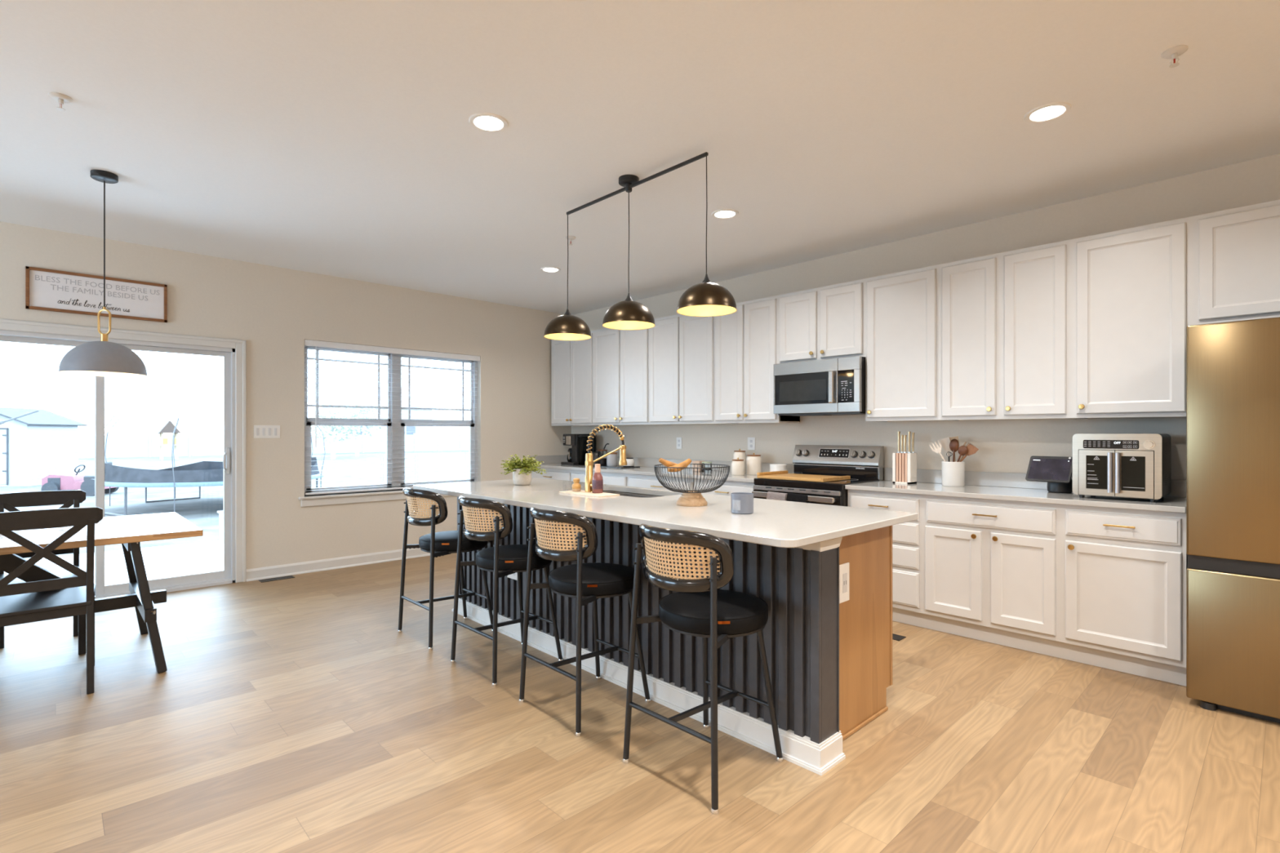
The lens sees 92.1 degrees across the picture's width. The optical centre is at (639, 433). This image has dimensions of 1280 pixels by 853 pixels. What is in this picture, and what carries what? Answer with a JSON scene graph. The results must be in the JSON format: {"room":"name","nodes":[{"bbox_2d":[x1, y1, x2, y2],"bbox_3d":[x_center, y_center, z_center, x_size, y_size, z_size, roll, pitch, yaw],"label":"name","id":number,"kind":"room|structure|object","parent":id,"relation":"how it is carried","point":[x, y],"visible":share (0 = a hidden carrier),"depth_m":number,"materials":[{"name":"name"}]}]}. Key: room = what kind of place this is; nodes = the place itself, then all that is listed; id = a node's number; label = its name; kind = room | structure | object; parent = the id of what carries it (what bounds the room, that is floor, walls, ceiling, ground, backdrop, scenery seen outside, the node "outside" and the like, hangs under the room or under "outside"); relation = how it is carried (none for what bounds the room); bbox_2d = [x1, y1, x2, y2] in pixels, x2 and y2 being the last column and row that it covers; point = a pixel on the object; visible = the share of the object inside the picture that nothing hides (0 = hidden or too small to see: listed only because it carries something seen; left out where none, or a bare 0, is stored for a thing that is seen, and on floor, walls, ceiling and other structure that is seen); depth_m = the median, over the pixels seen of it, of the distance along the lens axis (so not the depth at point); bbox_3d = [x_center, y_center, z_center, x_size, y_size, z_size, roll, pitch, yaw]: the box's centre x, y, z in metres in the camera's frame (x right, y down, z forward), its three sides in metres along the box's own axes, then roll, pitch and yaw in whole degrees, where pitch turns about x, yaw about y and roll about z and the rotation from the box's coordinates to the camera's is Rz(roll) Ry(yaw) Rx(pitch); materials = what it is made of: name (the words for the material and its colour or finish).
{"room":"kitchen","nodes":[
{"label":"kitchen","id":0,"kind":"room"},
{"bbox_2d":[0,221,571,582],"bbox_3d":[-4.183,-0.103,4.726,9.320,2.767,0.160,0,0,-44],"label":"wall","id":1,"kind":"structure","parent":0,"point":[273,309],"depth_m":5.63,"materials":[{"name":"beige paint"}]},
{"bbox_2d":[25,266,167,322],"bbox_3d":[-4.094,-1.042,4.683,0.806,0.301,0.026,0,0,-44],"label":"wall sign","id":2,"kind":"object","parent":1,"relation":"attached to","point":[46,290],"visible":0.97,"depth_m":4.65,"materials":[{"name":"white wood"}]},
{"bbox_2d":[0,329,235,599],"bbox_3d":[-4.163,0.277,4.740,1.767,2.007,0.158,0,0,-44],"label":"door","id":3,"kind":"structure","parent":1,"relation":"in","point":[227,575],"depth_m":5.02,"materials":[{"name":"white plastic"}]},
{"bbox_2d":[0,318,246,582],"bbox_3d":[-4.103,0.238,4.676,1.921,2.084,0.024,0,0,-44],"label":"trim","id":4,"kind":"structure","parent":1,"relation":"attached to","point":[240,346],"depth_m":5.29,"materials":[{"name":"white paint"}]},
{"bbox_2d":[253,425,279,438],"bbox_3d":[-3.296,-0.014,5.453,0.196,0.109,0.009,0,0,-44],"label":"light switch","id":5,"kind":"object","parent":1,"relation":"attached to","point":[260,431],"visible":1,"depth_m":5.45,"materials":[{"name":"white plastic"}]},
{"bbox_2d":[246,547,430,582],"bbox_3d":[-4.213,1.230,4.569,7.940,0.101,0.026,0,0,-44],"label":"baseboard","id":6,"kind":"structure","parent":1,"relation":"attached to","point":[268,572],"depth_m":5.80,"materials":[{"name":"white paint"}]},
{"bbox_2d":[298,489,450,506],"bbox_3d":[-2.443,0.626,6.295,1.892,0.092,0.105,0,0,-44],"label":"trim","id":7,"kind":"structure","parent":1,"relation":"attached to","point":[306,501],"depth_m":5.93,"materials":[{"name":"white paint"}]},
{"bbox_2d":[304,345,477,496],"bbox_3d":[-2.506,-0.142,6.362,1.792,1.446,0.080,0,0,-44],"label":"window","id":8,"kind":"structure","parent":1,"relation":"in","point":[472,424],"depth_m":6.31,"materials":[{"name":"white plastic"}]},
{"bbox_2d":[307,350,387,418],"bbox_3d":[-2.851,-0.468,6.052,0.756,0.646,0.008,0,0,-44],"label":"window pane","id":9,"kind":"object","parent":8,"relation":"attached to","point":[318,406],"depth_m":6.06,"materials":[{"name":"clear glass"}]},
{"bbox_2d":[304,339,479,495],"bbox_3d":[-2.454,-0.147,6.307,1.784,1.432,0.060,0,0,-44],"label":"window blind","id":10,"kind":"object","parent":8,"relation":"attached to","point":[307,342],"visible":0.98,"depth_m":6.17,"materials":[{"name":"white plastic"}]},
{"bbox_2d":[401,357,471,420],"bbox_3d":[-2.194,-0.468,6.676,0.796,0.646,0.008,0,0,-44],"label":"grille","id":11,"kind":"object","parent":8,"relation":"attached to","point":[409,407],"depth_m":6.70,"materials":[{"name":"white plastic"}]},
{"bbox_2d":[0,0,1279,315],"bbox_3d":[-0.511,-1.536,0.863,9.320,0.100,10.820,0,0,-44],"label":"ceiling","id":12,"kind":"structure","parent":0,"point":[335,138],"depth_m":2.99,"materials":[{"name":"paint"}]},
{"bbox_2d":[48,92,73,111],"bbox_3d":[-2.558,-1.458,2.727,0.080,0.056,0.080,0,0,-44],"label":"sprinkler","id":13,"kind":"object","parent":12,"relation":"attached to","point":[60,98],"visible":1,"depth_m":2.72,"materials":[{"name":"white paint"}]},
{"bbox_2d":[58,169,146,377],"bbox_3d":[-3.069,-0.913,3.537,0.384,1.147,0.384,0,0,-44],"label":"dome pendant light","id":14,"kind":"object","parent":12,"relation":"hanging from","point":[103,357],"visible":1,"depth_m":3.47,"materials":[{"name":"grey metal"}]},
{"bbox_2d":[468,112,508,133],"bbox_3d":[-0.723,-1.484,2.950,0.184,0.006,0.184,0,0,-44],"label":"recessed light","id":15,"kind":"object","parent":12,"relation":"in","point":[483,122],"visible":1,"depth_m":2.94,"materials":[{"name":"white plastic"}]},
{"bbox_2d":[474,115,502,129],"bbox_3d":[-0.723,-1.485,2.950,0.134,0.002,0.134,0,0,-44],"label":"diffuser","id":16,"kind":"object","parent":15,"relation":"attached to","point":[481,122],"depth_m":2.95,"materials":[{"name":"white plastic"}]},
{"bbox_2d":[543,151,737,340],"bbox_3d":[-0.065,-1.058,3.602,0.309,0.858,1.490,0,0,-44],"label":"pendant light","id":17,"kind":"object","parent":12,"relation":"hanging from","point":[707,298],"visible":1,"depth_m":3.49,"materials":[{"name":"brown metal"}]},
{"bbox_2d":[711,208,738,218],"bbox_3d":[0.575,-1.484,4.177,0.184,0.006,0.184,0,0,-44],"label":"recessed light","id":18,"kind":"object","parent":12,"relation":"in","point":[722,213],"visible":1,"depth_m":4.17,"materials":[{"name":"white plastic"}]},
{"bbox_2d":[715,210,734,217],"bbox_3d":[0.575,-1.485,4.177,0.134,0.002,0.134,0,0,-44],"label":"diffuser","id":19,"kind":"object","parent":18,"relation":"attached to","point":[718,214],"depth_m":4.18,"materials":[{"name":"white plastic"}]},
{"bbox_2d":[1024,102,1071,123],"bbox_3d":[1.887,-1.484,2.859,0.184,0.006,0.184,0,0,-44],"label":"recessed light","id":20,"kind":"object","parent":12,"relation":"in","point":[1049,112],"visible":1,"depth_m":2.85,"materials":[{"name":"white plastic"}]},
{"bbox_2d":[1030,106,1065,120],"bbox_3d":[1.887,-1.485,2.859,0.134,0.002,0.134,0,0,-44],"label":"diffuser","id":21,"kind":"object","parent":20,"relation":"attached to","point":[1045,113],"depth_m":2.86,"materials":[{"name":"white plastic"}]},
{"bbox_2d":[1160,44,1187,67],"bbox_3d":[2.079,-1.458,2.401,0.080,0.056,0.080,0,0,-44],"label":"sprinkler","id":22,"kind":"object","parent":12,"relation":"attached to","point":[1171,53],"visible":1,"depth_m":2.39,"materials":[{"name":"white paint"}]},
{"bbox_2d":[0,553,1279,852],"bbox_3d":[-0.511,1.331,0.863,9.320,0.100,10.820,0,0,-44],"label":"floor","id":23,"kind":"structure","parent":0,"point":[292,715],"depth_m":2.50,"materials":[{"name":"brown wood"}]},
{"bbox_2d":[0,489,86,654],"bbox_3d":[-3.542,0.820,3.638,0.424,0.923,0.538,0,0,-44],"label":"dining chair","id":24,"kind":"object","parent":23,"relation":"on","point":[8,501],"visible":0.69,"depth_m":3.78,"materials":[{"name":"black paint"}]},
{"bbox_2d":[0,506,102,694],"bbox_3d":[-2.984,0.820,3.091,0.424,0.923,0.538,0,0,-44],"label":"dining chair","id":25,"kind":"object","parent":23,"relation":"on","point":[60,597],"visible":1,"depth_m":2.97,"materials":[{"name":"black paint"}]},
{"bbox_2d":[0,511,203,673],"bbox_3d":[-3.599,0.911,3.044,2.228,0.750,1.087,0,0,-44],"label":"dining table","id":26,"kind":"object","parent":23,"relation":"on","point":[129,531],"visible":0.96,"depth_m":3.30,"materials":[{"name":"brown wood"}]},
{"bbox_2d":[258,575,294,582],"bbox_3d":[-3.191,1.278,5.425,0.260,0.004,0.105,0,0,-44],"label":"floor vent","id":27,"kind":"object","parent":23,"relation":"in","point":[287,576],"visible":1,"depth_m":5.42,"materials":[{"name":"grey metal"}]},
{"bbox_2d":[261,576,291,581],"bbox_3d":[-3.191,1.278,5.425,0.222,0.002,0.081,0,0,-44],"label":"grille","id":28,"kind":"object","parent":27,"relation":"attached to","point":[282,577],"depth_m":5.42,"materials":[{"name":"grey metal"}]},
{"bbox_2d":[397,487,493,649],"bbox_3d":[-1.257,0.809,3.975,0.472,0.943,0.531,0,0,42],"label":"counter stool","id":29,"kind":"object","parent":23,"relation":"on","point":[440,544],"visible":0.88,"depth_m":3.81,"materials":[{"name":"black metal"}]},
{"bbox_2d":[450,495,563,686],"bbox_3d":[-0.756,0.809,3.451,0.472,0.943,0.531,0,0,42],"label":"counter stool","id":30,"kind":"object","parent":23,"relation":"on","point":[503,561],"visible":0.9,"depth_m":3.29,"materials":[{"name":"black metal"}]},
{"bbox_2d":[531,467,571,480],"bbox_3d":[-0.827,0.839,7.246,0.661,0.883,0.811,0,0,-44],"label":"base cabinet","id":31,"kind":"object","parent":23,"relation":"on","point":[552,473],"visible":0.16,"depth_m":6.96,"materials":[{"name":"white paint"}]},
{"bbox_2d":[527,454,793,482],"bbox_3d":[0.028,0.333,6.357,0.648,0.128,3.277,0,0,-44],"label":"countertop","id":32,"kind":"structure","parent":31,"relation":"on","point":[646,464],"depth_m":6.22,"materials":[{"name":"white stone"}]},
{"bbox_2d":[560,434,596,465],"bbox_3d":[-0.717,0.186,7.236,0.292,0.360,0.314,0,0,-44],"label":"coffee maker","id":33,"kind":"object","parent":32,"relation":"on","point":[576,454],"visible":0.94,"depth_m":7.16,"materials":[{"name":"black plastic"}]},
{"bbox_2d":[592,465,639,468],"bbox_3d":[-0.280,0.361,6.767,0.270,0.010,0.540,0,0,-44],"label":"serving tray","id":34,"kind":"object","parent":32,"relation":"on","point":[617,466],"visible":0.54,"depth_m":6.64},
{"bbox_2d":[606,452,617,466],"bbox_3d":[-0.309,0.282,6.784,0.120,0.146,0.120,0,0,-44],"label":"ribbed canister","id":35,"kind":"object","parent":34,"relation":"on","point":[611,459],"visible":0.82,"depth_m":6.73,"materials":[{"name":"white ceramic"}]},
{"bbox_2d":[731,457,744,475],"bbox_3d":[0.867,0.290,5.459,0.114,0.152,0.114,0,0,-44],"label":"canister","id":36,"kind":"object","parent":32,"relation":"on","point":[737,465],"visible":1,"depth_m":5.41,"materials":[{"name":"beige ceramic"}]},
{"bbox_2d":[733,448,746,473],"bbox_3d":[0.920,0.254,5.694,0.116,0.224,0.116,0,0,-44],"label":"canister","id":37,"kind":"object","parent":32,"relation":"on","point":[741,455],"visible":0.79,"depth_m":5.65,"materials":[{"name":"beige ceramic"}]},
{"bbox_2d":[746,453,761,475],"bbox_3d":[1.016,0.270,5.505,0.134,0.192,0.134,0,0,-44],"label":"canister","id":38,"kind":"object","parent":32,"relation":"on","point":[753,462],"visible":0.91,"depth_m":5.45,"materials":[{"name":"beige ceramic"}]},
{"bbox_2d":[769,463,786,471],"bbox_3d":[1.205,0.318,5.372,0.148,0.097,0.148,0,0,-44],"label":"ceramic crock","id":39,"kind":"object","parent":32,"relation":"on","point":[773,467],"visible":0.52,"depth_m":5.31,"materials":[{"name":"white ceramic"}]},
{"bbox_2d":[518,506,650,736],"bbox_3d":[-0.251,0.809,2.913,0.531,0.943,0.472,0,0,-38],"label":"counter stool","id":40,"kind":"object","parent":23,"relation":"on","point":[588,583],"visible":0.98,"depth_m":2.78,"materials":[{"name":"black metal"}]},
{"bbox_2d":[571,470,627,486],"bbox_3d":[-0.232,0.839,6.620,0.661,0.883,0.915,0,0,-44],"label":"base cabinet","id":41,"kind":"object","parent":23,"relation":"on","point":[609,478],"visible":0.04,"depth_m":6.28,"materials":[{"name":"white paint"}]},
{"bbox_2d":[627,474,694,489],"bbox_3d":[0.384,0.839,5.972,0.661,0.883,0.873,0,0,-44],"label":"base cabinet","id":42,"kind":"object","parent":23,"relation":"on","point":[633,480],"visible":0.19,"depth_m":5.82,"materials":[{"name":"white paint"}]},
{"bbox_2d":[451,497,892,775],"bbox_3d":[-0.044,0.839,3.657,0.812,0.884,2.953,0,0,-44],"label":"kitchen island","id":43,"kind":"object","parent":23,"relation":"on","point":[829,662],"visible":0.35,"depth_m":2.68,"materials":[{"name":"brown wood"}]},
{"bbox_2d":[413,477,917,547],"bbox_3d":[-0.170,0.382,3.601,1.057,0.030,3.102,0,0,-44],"label":"island countertop","id":44,"kind":"structure","parent":43,"relation":"on","point":[772,522],"depth_m":2.87,"materials":[{"name":"white stone"}]},
{"bbox_2d":[500,453,546,485],"bbox_3d":[-0.838,0.256,4.406,0.339,0.220,0.332,0,0,0],"label":"potted plant","id":45,"kind":"object","parent":44,"relation":"on","point":[522,470],"visible":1,"depth_m":4.35,"materials":[{"name":"green plant"}]},
{"bbox_2d":[559,489,619,497],"bbox_3d":[-0.309,0.362,3.715,0.162,0.008,0.395,0,0,-44],"label":"mat","id":46,"kind":"object","parent":44,"relation":"on","point":[581,492],"visible":0.76,"depth_m":3.65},
{"bbox_2d":[591,463,603,493],"bbox_3d":[-0.255,0.270,3.712,0.066,0.175,0.066,0,0,-44],"label":"soap bottle","id":47,"kind":"object","parent":46,"relation":"on","point":[597,480],"visible":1,"depth_m":3.69,"materials":[{"name":"pink glass"}]},
{"bbox_2d":[584,424,626,492],"bbox_3d":[-0.204,0.154,3.875,0.335,0.424,0.082,0,0,-44],"label":"spring faucet","id":48,"kind":"object","parent":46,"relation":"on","point":[588,456],"visible":0.98,"depth_m":3.81,"materials":[{"name":"gold metal"}]},
{"bbox_2d":[603,490,662,497],"bbox_3d":[-0.105,0.491,3.902,0.387,0.189,0.787,0,0,-44],"label":"sink","id":49,"kind":"object","parent":44,"relation":"in","point":[624,494],"visible":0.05,"depth_m":4.11,"materials":[{"name":"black metal"}]},
{"bbox_2d":[653,463,729,506],"bbox_3d":[0.266,0.265,3.164,0.388,0.202,0.388,0,0,-44],"label":"fruit bowl","id":50,"kind":"object","parent":44,"relation":"on","point":[690,498],"visible":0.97,"depth_m":3.11,"materials":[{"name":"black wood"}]},
{"bbox_2d":[667,458,691,472],"bbox_3d":[0.203,0.163,3.154,0.131,0.069,0.036,0,0,-18],"label":"banana","id":51,"kind":"object","parent":50,"relation":"in","point":[685,464],"visible":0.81,"depth_m":3.14,"materials":[{"name":"yellow food"}]},
{"bbox_2d":[730,492,753,514],"bbox_3d":[0.470,0.321,2.842,0.106,0.090,0.104,0,0,-44],"label":"jar candle","id":52,"kind":"object","parent":44,"relation":"on","point":[741,503],"visible":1,"depth_m":2.80,"materials":[{"name":"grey glass"}]},
{"bbox_2d":[839,562,848,604],"bbox_3d":[0.855,0.625,2.583,0.082,0.160,0.009,0,0,-44],"label":"wall outlet","id":53,"kind":"object","parent":43,"relation":"attached to","point":[843,568],"visible":0.94,"depth_m":2.58,"materials":[{"name":"white plastic"}]},
{"bbox_2d":[622,524,783,814],"bbox_3d":[0.237,0.809,2.402,0.472,0.943,0.531,0,0,42],"label":"counter stool","id":54,"kind":"object","parent":23,"relation":"on","point":[698,608],"visible":1,"depth_m":2.25,"materials":[{"name":"black metal"}]},
{"bbox_2d":[694,478,754,495],"bbox_3d":[0.917,0.839,5.411,0.661,0.883,0.676,0,0,-44],"label":"base cabinet","id":55,"kind":"object","parent":23,"relation":"on","point":[728,487],"visible":0.14,"depth_m":5.18,"materials":[{"name":"white paint"}]},
{"bbox_2d":[751,444,884,506],"bbox_3d":[1.380,0.674,4.848,0.728,1.152,0.768,0,0,-44],"label":"electric range","id":56,"kind":"object","parent":23,"relation":"on","point":[864,464],"visible":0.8,"depth_m":4.84,"materials":[{"name":"grey metal"}]},
{"bbox_2d":[766,491,787,501],"bbox_3d":[1.042,0.591,4.683,0.042,0.288,0.162,0,0,-44],"label":"dish towel","id":57,"kind":"object","parent":56,"relation":"hanging from","point":[771,495],"visible":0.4,"depth_m":4.68,"materials":[{"name":"grey fabric"}]},
{"bbox_2d":[786,493,808,502],"bbox_3d":[1.164,0.591,4.555,0.042,0.288,0.167,0,0,-44],"label":"dish towel","id":58,"kind":"object","parent":56,"relation":"hanging from","point":[790,496],"visible":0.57,"depth_m":4.55,"materials":[{"name":"black fabric"}]},
{"bbox_2d":[756,470,850,482],"bbox_3d":[1.282,0.335,4.855,0.410,0.044,0.585,0,0,-44],"label":"board","id":59,"kind":"object","parent":56,"relation":"on","point":[781,475],"visible":1,"depth_m":4.79,"materials":[{"name":"brown wood"}]},
{"bbox_2d":[753,478,879,490],"bbox_3d":[1.378,0.383,4.846,0.574,0.048,0.768,0,0,-44],"label":"cooktop","id":60,"kind":"object","parent":56,"relation":"in","point":[763,483],"depth_m":4.64,"materials":[{"name":"black glass"}]},
{"bbox_2d":[847,489,925,627],"bbox_3d":[1.868,0.839,4.411,0.661,0.883,0.528,0,0,-44],"label":"base cabinet","id":61,"kind":"object","parent":23,"relation":"on","point":[907,537],"visible":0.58,"depth_m":4.10,"materials":[{"name":"white paint"}]},
{"bbox_2d":[844,467,1186,513],"bbox_3d":[2.318,0.333,3.948,0.648,0.128,1.822,0,0,-44],"label":"countertop","id":62,"kind":"structure","parent":61,"relation":"on","point":[1011,486],"depth_m":3.93,"materials":[{"name":"white stone"}]},
{"bbox_2d":[892,453,916,484],"bbox_3d":[1.945,0.255,4.536,0.110,0.222,0.130,0,0,-44],"label":"knife block","id":63,"kind":"object","parent":62,"relation":"on","point":[904,464],"visible":0.97,"depth_m":4.49,"materials":[{"name":"white wood"}]},
{"bbox_2d":[942,461,964,486],"bbox_3d":[2.184,0.281,4.306,0.146,0.170,0.146,0,0,-44],"label":"utensil crock","id":64,"kind":"object","parent":62,"relation":"on","point":[953,473],"visible":0.94,"depth_m":4.25,"materials":[{"name":"white ceramic"}]},
{"bbox_2d":[939,436,951,462],"bbox_3d":[2.163,0.182,4.359,0.018,0.317,0.092,0,0,-34],"label":"spatula","id":65,"kind":"object","parent":64,"relation":"in","point":[944,442],"visible":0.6,"depth_m":4.36,"materials":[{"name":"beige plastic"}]},
{"bbox_2d":[949,439,959,462],"bbox_3d":[2.181,0.189,4.284,0.023,0.303,0.064,0,0,-44],"label":"wooden spoon","id":66,"kind":"object","parent":64,"relation":"in","point":[953,444],"visible":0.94,"depth_m":4.28,"materials":[{"name":"brown wood"}]},
{"bbox_2d":[959,443,978,462],"bbox_3d":[2.244,0.205,4.232,0.016,0.272,0.146,0,0,-44],"label":"spatula","id":67,"kind":"object","parent":64,"relation":"in","point":[971,449],"visible":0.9,"depth_m":4.22,"materials":[{"name":"brown wood"}]},
{"bbox_2d":[1025,455,1072,493],"bbox_3d":[2.595,0.254,3.871,0.295,0.223,0.256,0,0,-44],"label":"smart display","id":68,"kind":"object","parent":62,"relation":"on","point":[1056,471],"visible":0.9,"depth_m":3.80,"materials":[{"name":"black plastic"}]},
{"bbox_2d":[1072,433,1170,502],"bbox_3d":[2.726,0.184,3.498,0.408,0.363,0.394,0,0,-44],"label":"toaster oven","id":69,"kind":"object","parent":62,"relation":"on","point":[1126,465],"visible":1,"depth_m":3.37,"materials":[{"name":"grey metal"}]},
{"bbox_2d":[923,494,1062,658],"bbox_3d":[2.312,0.839,3.944,0.661,0.883,0.760,0,0,-44],"label":"base cabinet","id":70,"kind":"object","parent":23,"relation":"on","point":[992,568],"visible":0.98,"depth_m":3.71,"materials":[{"name":"white paint"}]},
{"bbox_2d":[1061,504,1187,686],"bbox_3d":[2.756,0.839,3.477,0.661,0.883,0.530,0,0,-44],"label":"base cabinet","id":71,"kind":"object","parent":23,"relation":"on","point":[1123,571],"visible":0.99,"depth_m":3.27,"materials":[{"name":"white paint"}]},
{"bbox_2d":[1186,316,1279,723],"bbox_3d":[3.184,0.387,2.861,0.830,1.788,0.910,0,0,-44],"label":"refrigerator","id":72,"kind":"object","parent":23,"relation":"on","point":[1233,368],"visible":1,"depth_m":2.79,"materials":[{"name":"gold metal"}]},
{"bbox_2d":[571,153,1279,480],"bbox_3d":[2.809,-0.103,4.019,0.160,2.767,10.500,0,0,-44],"label":"wall","id":73,"kind":"structure","parent":0,"point":[1004,445],"depth_m":4.42,"materials":[{"name":"beige paint"}]},
{"bbox_2d":[551,330,593,426],"bbox_3d":[-0.703,-0.625,7.326,0.371,1.066,0.808,0,0,-44],"label":"upper cabinet","id":74,"kind":"object","parent":73,"relation":"attached to","point":[571,361],"visible":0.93,"depth_m":7.21,"materials":[{"name":"white paint"}]},
{"bbox_2d":[592,328,648,425],"bbox_3d":[-0.115,-0.625,6.707,0.371,1.066,0.899,0,0,-44],"label":"upper cabinet","id":75,"kind":"object","parent":73,"relation":"attached to","point":[620,357],"visible":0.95,"depth_m":6.57,"materials":[{"name":"white paint"}]},
{"bbox_2d":[527,454,793,473],"bbox_3d":[0.028,0.318,6.357,0.648,0.098,3.277,0,0,-44],"label":"backsplash","id":76,"kind":"structure","parent":73,"relation":"attached to","point":[642,462],"depth_m":6.68,"materials":[{"name":"white stone"}]},
{"bbox_2d":[648,314,715,424],"bbox_3d":[0.491,-0.625,6.070,0.371,1.066,0.860,0,0,-44],"label":"upper cabinet","id":77,"kind":"object","parent":73,"relation":"attached to","point":[682,348],"visible":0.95,"depth_m":5.93,"materials":[{"name":"white paint"}]},
{"bbox_2d":[715,295,799,423],"bbox_3d":[1.025,-0.625,5.509,0.371,1.066,0.688,0,0,-44],"label":"upper cabinet","id":78,"kind":"object","parent":73,"relation":"attached to","point":[747,339],"visible":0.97,"depth_m":5.37,"materials":[{"name":"white paint"}]},
{"bbox_2d":[778,278,865,364],"bbox_3d":[1.524,-0.865,4.984,0.371,0.585,0.761,0,0,-44],"label":"upper cabinet","id":79,"kind":"object","parent":73,"relation":"attached to","point":[828,322],"visible":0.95,"depth_m":4.84,"materials":[{"name":"white paint"}]},
{"bbox_2d":[773,355,865,416],"bbox_3d":[1.496,-0.357,4.956,0.446,0.428,0.753,0,0,-44],"label":"microwave oven","id":80,"kind":"object","parent":79,"relation":"attached to","point":[833,386],"visible":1,"depth_m":4.79,"materials":[{"name":"silver metal"}]},
{"bbox_2d":[865,264,939,422],"bbox_3d":[1.968,-0.625,4.516,0.371,1.066,0.529,0,0,-44],"label":"upper cabinet","id":81,"kind":"object","parent":73,"relation":"attached to","point":[902,308],"visible":0.95,"depth_m":4.40,"materials":[{"name":"white paint"}]},
{"bbox_2d":[939,239,1075,420],"bbox_3d":[2.412,-0.625,4.049,0.371,1.066,0.760,0,0,-44],"label":"upper cabinet","id":82,"kind":"object","parent":73,"relation":"attached to","point":[1006,317],"visible":0.98,"depth_m":3.92,"materials":[{"name":"white paint"}]},
{"bbox_2d":[884,467,1186,497],"bbox_3d":[2.545,0.318,4.164,0.020,0.098,1.822,0,0,-44],"label":"backsplash","id":83,"kind":"structure","parent":73,"relation":"attached to","point":[1178,487],"depth_m":4.25,"materials":[{"name":"white stone"}]},
{"bbox_2d":[1071,217,1190,418],"bbox_3d":[2.856,-0.625,3.583,0.371,1.066,0.527,0,0,-44],"label":"upper cabinet","id":84,"kind":"object","parent":73,"relation":"attached to","point":[1131,287],"visible":0.94,"depth_m":3.47,"materials":[{"name":"white paint"}]},
{"bbox_2d":[1190,200,1279,325],"bbox_3d":[3.367,-0.866,3.045,0.371,0.583,0.958,0,0,-44],"label":"upper cabinet","id":85,"kind":"object","parent":73,"relation":"attached to","point":[1235,252],"visible":0.85,"depth_m":3.16,"materials":[{"name":"white paint"}]},
{"label":"outside","id":86,"kind":"structure","parent":0,"visible":0},
{"bbox_2d":[0,450,469,559],"bbox_3d":[-25.043,1.806,33.202,90.000,0.050,69.820,0,0,-44],"label":"ground","id":87,"kind":"structure","parent":86,"point":[202,513],"depth_m":22.60,"materials":[{"name":"white plant"}]},
{"bbox_2d":[0,407,87,486],"bbox_3d":[-22.123,0.441,21.800,2.800,2.680,2.960,0,0,-13],"label":"garden shed","id":88,"kind":"object","parent":87,"relation":"on","point":[34,446],"visible":0.91,"depth_m":21.29,"materials":[{"name":"white wood"}]},
{"bbox_2d":[40,461,119,496],"bbox_3d":[-16.222,1.306,17.880,1.530,0.950,0.900,0,0,-12],"label":"toy","id":89,"kind":"object","parent":87,"relation":"on","point":[59,482],"visible":0.71,"depth_m":17.54,"materials":[{"name":"pink plastic"}]},
{"bbox_2d":[4,540,223,585],"bbox_3d":[-5.823,1.605,5.725,8.000,0.350,3.427,0,0,-44],"label":"wooden deck","id":90,"kind":"object","parent":87,"relation":"on","point":[175,560],"visible":0.02,"depth_m":6.87,"materials":[{"name":"white wood"}]},
{"bbox_2d":[217,510,223,542],"bbox_3d":[-5.470,1.224,8.112,0.130,0.412,0.130,0,0,-44],"label":"railing post","id":91,"kind":"object","parent":90,"relation":"on","point":[220,513],"visible":0.47,"depth_m":8.06,"materials":[{"name":"white"}]},
{"bbox_2d":[104,420,181,460],"bbox_3d":[-32.918,0.462,40.768,4.090,2.663,1.276,0,0,-44],"label":"playhouse","id":92,"kind":"object","parent":87,"relation":"on","point":[168,428],"visible":0.71,"depth_m":41.30,"materials":[{"name":"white wood"}]},
{"bbox_2d":[77,433,223,458],"bbox_3d":[-36.113,0.880,46.009,10.400,1.800,0.160,0,0,-44],"label":"vinyl fence","id":93,"kind":"object","parent":87,"relation":"on","point":[117,446],"visible":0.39,"depth_m":45.72,"materials":[{"name":"white plastic"}]},
{"bbox_2d":[104,414,325,515],"bbox_3d":[-10.403,0.684,15.261,4.618,2.179,4.620,0,0,-44],"label":"trampoline","id":94,"kind":"object","parent":87,"relation":"on","point":[203,473],"visible":0.53,"depth_m":13.27,"materials":[{"name":"black fabric"}]},
{"bbox_2d":[310,407,359,458],"bbox_3d":[-21.518,-0.108,43.282,3.433,3.796,3.382,0,0,-44],"label":"tree","id":95,"kind":"object","parent":87,"relation":"on","point":[334,428],"visible":0.66,"depth_m":43.14,"materials":[{"name":"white plant"}]},
{"bbox_2d":[311,433,386,453],"bbox_3d":[-27.959,0.880,53.760,11.900,1.800,0.160,0,0,-44],"label":"vinyl fence","id":96,"kind":"object","parent":87,"relation":"on","point":[371,442],"visible":0.24,"depth_m":55.62,"materials":[{"name":"white plastic"}]},
{"bbox_2d":[331,399,382,456],"bbox_3d":[-22.105,-0.443,48.268,3.598,4.463,3.539,0,0,3],"label":"tree","id":97,"kind":"object","parent":87,"relation":"on","point":[358,411],"visible":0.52,"depth_m":48.12,"materials":[{"name":"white plant"}]},
{"bbox_2d":[322,381,436,435],"bbox_3d":[-29.704,-1.970,70.037,11.000,7.500,6.800,0,0,-44],"label":"house","id":98,"kind":"structure","parent":87,"relation":"on","point":[422,415],"depth_m":68.19,"materials":[{"name":"white"}]},
{"bbox_2d":[404,433,469,452],"bbox_3d":[-17.812,0.880,63.406,15.900,1.800,0.160,0,0,-44],"label":"vinyl fence","id":99,"kind":"object","parent":87,"relation":"on","point":[424,442],"visible":0.41,"depth_m":61.19,"materials":[{"name":"white plastic"}]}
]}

